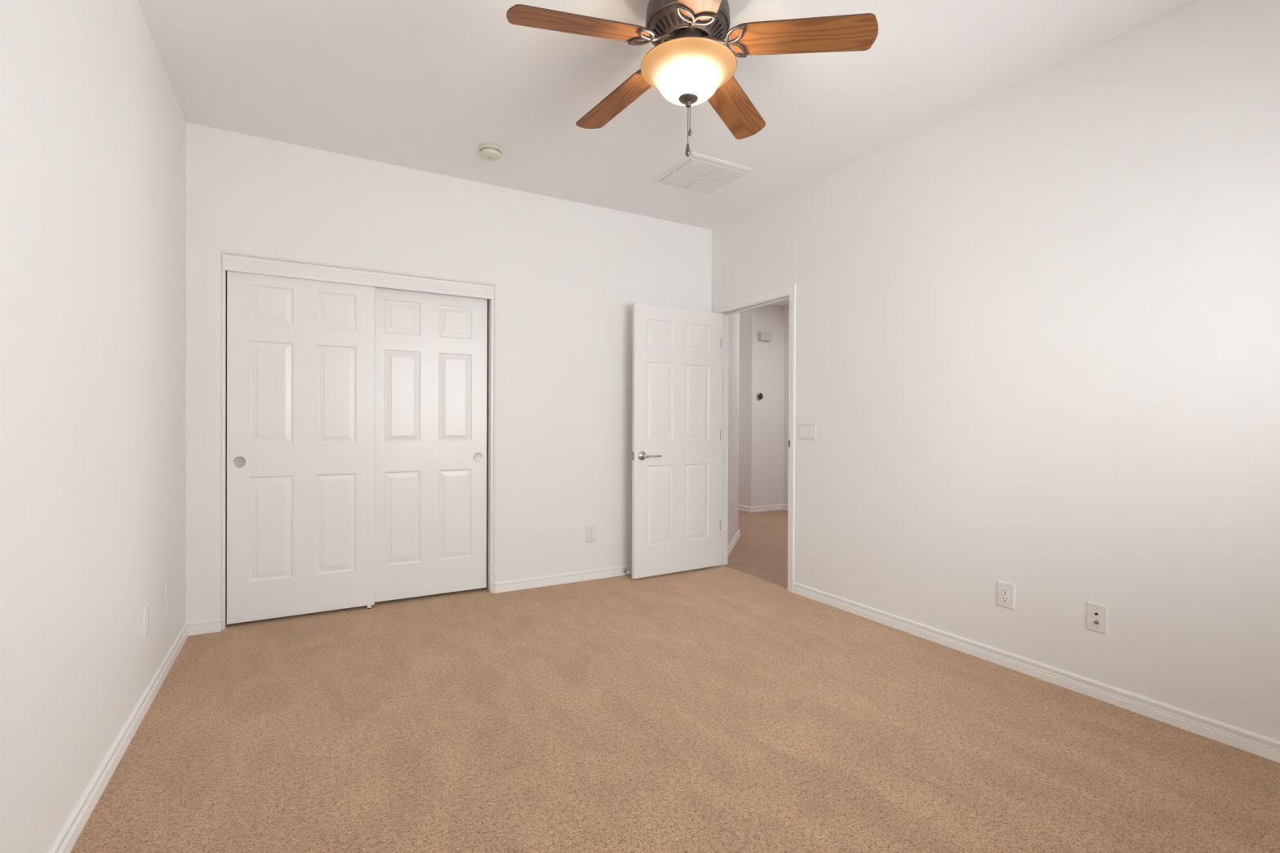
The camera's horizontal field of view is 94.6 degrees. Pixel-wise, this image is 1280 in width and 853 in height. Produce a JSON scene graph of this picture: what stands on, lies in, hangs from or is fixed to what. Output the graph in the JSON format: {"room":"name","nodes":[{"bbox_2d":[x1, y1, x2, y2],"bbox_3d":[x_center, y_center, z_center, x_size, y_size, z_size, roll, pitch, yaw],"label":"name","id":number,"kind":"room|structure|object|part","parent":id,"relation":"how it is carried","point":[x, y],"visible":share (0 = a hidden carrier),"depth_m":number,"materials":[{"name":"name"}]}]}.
{"room":"empty bedroom","nodes":[
{"label":"empty bedroom","id":0,"kind":"room"},
{"bbox_2d":[0,0,186,852],"bbox_3d":[-1.405,-0.212,1.228,0.120,2.793,4.564,0,0,-30],"label":"wall","id":1,"kind":"structure","parent":0,"point":[93,122],"depth_m":1.67,"materials":[{"name":"white paint"}]},
{"bbox_2d":[48,622,188,852],"bbox_3d":[-1.357,1.102,1.276,0.014,0.073,4.343,0,0,-30],"label":"baseboard","id":2,"kind":"structure","parent":1,"relation":"attached to","point":[70,833],"depth_m":1.93,"materials":[{"name":"white paint"}]},
{"bbox_2d":[143,602,150,637],"bbox_3d":[-1.982,0.777,2.375,0.008,0.118,0.084,0,0,-30],"label":"wall outlet","id":3,"kind":"object","parent":1,"relation":"attached to","point":[147,608],"visible":1,"depth_m":2.36,"materials":[{"name":"white plastic"}]},
{"bbox_2d":[164,580,170,609],"bbox_3d":[-2.183,0.778,2.733,0.012,0.116,0.080,0,0,-30],"label":"cable plate","id":4,"kind":"object","parent":1,"relation":"attached to","point":[167,594],"visible":1,"depth_m":2.72,"materials":[{"name":"white plastic"}]},
{"bbox_2d":[186,122,711,630],"bbox_3d":[-0.908,-0.224,4.082,3.558,2.793,0.115,0,0,-30],"label":"wall","id":5,"kind":"structure","parent":0,"point":[566,277],"depth_m":4.00,"materials":[{"name":"white paint"}]},
{"bbox_2d":[186,617,221,635],"bbox_3d":[-2.362,1.088,3.195,0.156,0.073,0.014,0,0,-30],"label":"baseboard","id":6,"kind":"structure","parent":5,"relation":"attached to","point":[214,625],"depth_m":3.19,"materials":[{"name":"white paint"}]},
{"bbox_2d":[226,271,375,624],"bbox_3d":[-1.971,0.101,3.470,0.752,2.001,0.036,0,0,-30],"label":"door","id":7,"kind":"structure","parent":5,"relation":"in","point":[300,353],"depth_m":3.44,"materials":[{"name":"white paint"}]},
{"bbox_3d":[-2.239,0.199,3.300,0.055,0.055,0.001,0,0,-30],"label":"pull dish","id":8,"kind":"part","parent":7,"relation":"part of","materials":[{"name":"grey"}]},
{"bbox_3d":[-2.240,0.199,3.301,0.062,0.062,0.004,0,0,-30],"label":"finger pull","id":9,"kind":"part","parent":7,"relation":"part of","materials":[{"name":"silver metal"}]},
{"bbox_2d":[222,253,493,299],"bbox_3d":[-1.643,-0.902,3.611,1.495,0.086,0.024,0,0,-30],"label":"fascia","id":10,"kind":"object","parent":5,"relation":"attached to","point":[229,262],"visible":1,"depth_m":3.55,"materials":[{"name":"white paint"}]},
{"bbox_2d":[222,269,493,630],"bbox_3d":[-1.671,0.088,3.660,1.502,2.074,0.103,0,0,-30],"label":"door frame","id":11,"kind":"structure","parent":5,"relation":"attached to","point":[490,302],"depth_m":3.29,"materials":[{"name":"white paint"}]},
{"bbox_2d":[374,286,487,602],"bbox_3d":[-1.375,0.101,3.850,0.749,1.998,0.036,0,0,-30],"label":"door","id":12,"kind":"structure","parent":5,"relation":"in","point":[431,348],"depth_m":3.84,"materials":[{"name":"white paint"}]},
{"bbox_3d":[-1.097,0.206,3.990,0.055,0.055,0.001,0,0,-30],"label":"pull dish","id":13,"kind":"part","parent":12,"relation":"part of","materials":[{"name":"grey"}]},
{"bbox_2d":[491,564,631,593],"bbox_3d":[-0.213,1.091,4.423,1.813,0.073,0.032,0,0,-30],"label":"baseboard","id":14,"kind":"structure","parent":5,"relation":"attached to","point":[548,580],"depth_m":4.20,"materials":[{"name":"white paint"}]},
{"bbox_2d":[585,524,595,542],"bbox_3d":[-0.359,0.789,4.330,0.082,0.122,0.008,0,0,-30],"label":"wall outlet","id":15,"kind":"object","parent":5,"relation":"attached to","point":[590,531],"visible":1,"depth_m":4.33,"materials":[{"name":"white plastic"}]},
{"bbox_2d":[486,438,487,466],"bbox_3d":[-1.857,-0.228,3.991,1.740,2.793,0.661,0,0,-30],"label":"wall","id":16,"kind":"structure","parent":0,"point":[486,438],"depth_m":4.12,"materials":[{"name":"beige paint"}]},
{"bbox_2d":[137,0,1196,306],"bbox_3d":[0.369,-1.667,4.551,6.478,0.100,8.620,0,0,-30],"label":"ceiling","id":17,"kind":"structure","parent":0,"point":[420,85],"depth_m":2.77,"materials":[{"name":"white paint"}]},
{"bbox_2d":[477,143,502,160],"bbox_3d":[-0.872,-1.592,3.444,0.144,0.050,0.144,0,0,-30],"label":"smoke detector","id":18,"kind":"object","parent":17,"relation":"attached to","point":[491,152],"visible":1,"depth_m":3.40,"materials":[{"name":"beige plastic"}]},
{"bbox_2d":[506,0,878,156],"bbox_3d":[0.138,-1.303,2.188,1.250,0.606,1.257,0,0,-30],"label":"ceiling fan","id":19,"kind":"object","parent":17,"relation":"hanging from","point":[691,62],"visible":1,"depth_m":2.10,"materials":[{"name":"brown wood"}]},
{"bbox_3d":[-0.204,-1.379,2.030,0.502,0.076,0.144,0,0,-22],"label":"blade","id":20,"kind":"part","parent":19,"relation":"part of","materials":[{"name":"brown wood"}]},
{"bbox_3d":[-0.087,-1.381,2.497,0.144,0.076,0.502,0,0,-40],"label":"blade","id":21,"kind":"part","parent":19,"relation":"part of","materials":[{"name":"brown wood"}]},
{"bbox_3d":[0.177,-1.118,2.184,0.004,0.130,0.003,0,0,-30],"label":"pull chain","id":22,"kind":"part","parent":19,"relation":"part of","materials":[{"name":"grey metal"}]},
{"bbox_3d":[0.179,-1.270,2.183,0.354,0.114,0.354,0,0,-30],"label":"lamp shade","id":23,"kind":"part","parent":19,"relation":"part of","materials":[{"name":"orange glass"}]},
{"bbox_3d":[0.203,-1.376,1.775,0.144,0.076,0.502,0,0,-4],"label":"blade","id":24,"kind":"part","parent":19,"relation":"part of","materials":[{"name":"brown wood"}]},
{"bbox_3d":[0.393,-1.379,2.529,0.144,0.076,0.502,0,0,32],"label":"blade","id":25,"kind":"part","parent":19,"relation":"part of","materials":[{"name":"brown wood"}]},
{"bbox_3d":[0.572,-1.376,2.083,0.502,0.076,0.144,0,0,14],"label":"blade","id":26,"kind":"part","parent":19,"relation":"part of","materials":[{"name":"brown wood"}]},
{"bbox_2d":[652,151,752,194],"bbox_3d":[0.395,-1.607,3.778,0.456,0.012,0.464,0,0,-30],"label":"ceiling vent","id":27,"kind":"object","parent":17,"relation":"in","point":[698,172],"visible":1,"depth_m":3.74,"materials":[{"name":"white metal"}]},
{"bbox_2d":[70,509,1279,852],"bbox_3d":[0.369,1.171,4.614,6.408,0.090,8.550,0,0,-30],"label":"floor","id":28,"kind":"structure","parent":0,"point":[717,708],"depth_m":2.12,"materials":[{"name":"beige carpet"}]},
{"bbox_2d":[366,603,371,608],"bbox_3d":[-1.683,1.105,3.663,0.022,0.037,0.082,0,0,-30],"label":"guide","id":29,"kind":"object","parent":28,"relation":"on","point":[369,605],"visible":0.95,"depth_m":3.63,"materials":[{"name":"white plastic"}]},
{"bbox_2d":[727,312,739,546],"bbox_3d":[0.054,-0.234,6.867,0.862,2.793,4.100,0,0,-30],"label":"wall","id":30,"kind":"structure","parent":0,"point":[734,319],"depth_m":5.59,"materials":[{"name":"white paint"}]},
{"bbox_2d":[730,503,732,517],"bbox_3d":[0.840,0.772,5.420,0.008,0.120,0.078,0,0,15],"label":"wall outlet","id":31,"kind":"object","parent":30,"relation":"attached to","point":[731,504],"visible":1,"depth_m":5.41,"materials":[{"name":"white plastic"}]},
{"bbox_2d":[727,529,740,557],"bbox_3d":[0.845,1.098,5.477,0.044,0.073,1.235,0,0,16],"label":"baseboard","id":32,"kind":"structure","parent":30,"relation":"attached to","point":[730,548],"depth_m":5.54,"materials":[{"name":"white paint"}]},
{"bbox_2d":[738,304,789,506],"bbox_3d":[2.500,-0.221,6.557,0.688,2.793,7.050,0,0,-30],"label":"wall","id":33,"kind":"structure","parent":0,"point":[763,423],"depth_m":7.84,"materials":[{"name":"white paint"}]},
{"bbox_2d":[756,393,763,399],"bbox_3d":[1.575,-0.397,7.748,0.084,0.084,0.034,0,0,-30],"label":"thermostat","id":34,"kind":"object","parent":33,"relation":"attached to","point":[759,396],"visible":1,"depth_m":7.73,"materials":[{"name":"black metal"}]},
{"bbox_2d":[738,504,787,512],"bbox_3d":[1.951,1.093,7.377,0.572,0.073,4.900,0,0,-30],"label":"baseboard","id":35,"kind":"structure","parent":33,"relation":"attached to","point":[780,507],"depth_m":7.83,"materials":[{"name":"white paint"}]},
{"bbox_2d":[757,331,772,342],"bbox_3d":[1.649,-1.185,7.771,0.210,0.120,0.055,0,0,-30],"label":"door chime","id":36,"kind":"object","parent":33,"relation":"attached to","point":[762,336],"visible":1,"depth_m":7.74,"materials":[{"name":"beige plastic"}]},
{"bbox_2d":[711,0,1279,741],"bbox_3d":[1.698,-0.207,2.993,0.097,2.793,4.579,0,0,-30],"label":"wall","id":37,"kind":"structure","parent":0,"point":[1037,324],"depth_m":2.58,"materials":[{"name":"white paint"}]},
{"bbox_2d":[631,302,721,578],"bbox_3d":[0.306,0.106,4.492,0.822,2.012,0.094,0,0,-32],"label":"door","id":38,"kind":"structure","parent":37,"relation":"in","point":[677,353],"depth_m":4.48,"materials":[{"name":"white paint"}]},
{"bbox_3d":[0.030,0.216,4.300,0.068,0.068,0.058,0,0,-32],"label":"lever","id":39,"kind":"part","parent":38,"relation":"part of","materials":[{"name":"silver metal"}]},
{"bbox_3d":[0.103,0.216,4.323,0.130,0.020,0.021,0,0,-32],"label":"lever handle","id":40,"kind":"part","parent":38,"relation":"part of","materials":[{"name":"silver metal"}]},
{"bbox_2d":[713,284,795,592],"bbox_3d":[0.868,0.081,4.443,0.113,2.104,0.921,0,0,-30],"label":"door frame","id":41,"kind":"structure","parent":37,"relation":"attached to","point":[790,290],"depth_m":4.30,"materials":[{"name":"white paint"}]},
{"bbox_2d":[798,422,816,439],"bbox_3d":[1.108,0.032,3.925,0.009,0.115,0.160,0,0,-30],"label":"light switch","id":42,"kind":"object","parent":37,"relation":"attached to","point":[806,431],"visible":1,"depth_m":3.92,"materials":[{"name":"white plastic"}]},
{"bbox_2d":[996,580,1014,609],"bbox_3d":[1.740,0.803,2.809,0.008,0.121,0.081,0,0,-30],"label":"wall outlet","id":43,"kind":"object","parent":37,"relation":"attached to","point":[1006,591],"visible":1,"depth_m":2.81,"materials":[{"name":"white plastic"}]},
{"bbox_2d":[1001,595,1008,603],"bbox_3d":[1.738,0.822,2.808,0.004,0.029,0.034,0,0,-30],"label":"receptacle","id":44,"kind":"object","parent":43,"relation":"attached to","point":[1005,599],"depth_m":2.81,"materials":[{"name":"white plastic"}]},
{"bbox_2d":[1001,587,1008,594],"bbox_3d":[1.738,0.783,2.808,0.004,0.029,0.034,0,0,-30],"label":"receptacle","id":45,"kind":"object","parent":43,"relation":"attached to","point":[1004,590],"depth_m":2.81,"materials":[{"name":"white plastic"}]},
{"bbox_2d":[793,582,1279,763],"bbox_3d":[1.881,1.111,2.552,0.014,0.073,3.373,0,0,-30],"label":"baseboard","id":46,"kind":"structure","parent":37,"relation":"attached to","point":[1264,747],"depth_m":2.55,"materials":[{"name":"white paint"}]},
{"bbox_2d":[1086,600,1108,635],"bbox_3d":[1.920,0.806,2.483,0.016,0.120,0.077,0,0,-30],"label":"cable plate","id":47,"kind":"object","parent":37,"relation":"attached to","point":[1097,615],"visible":1,"depth_m":2.48,"materials":[{"name":"white plastic"}]}
]}

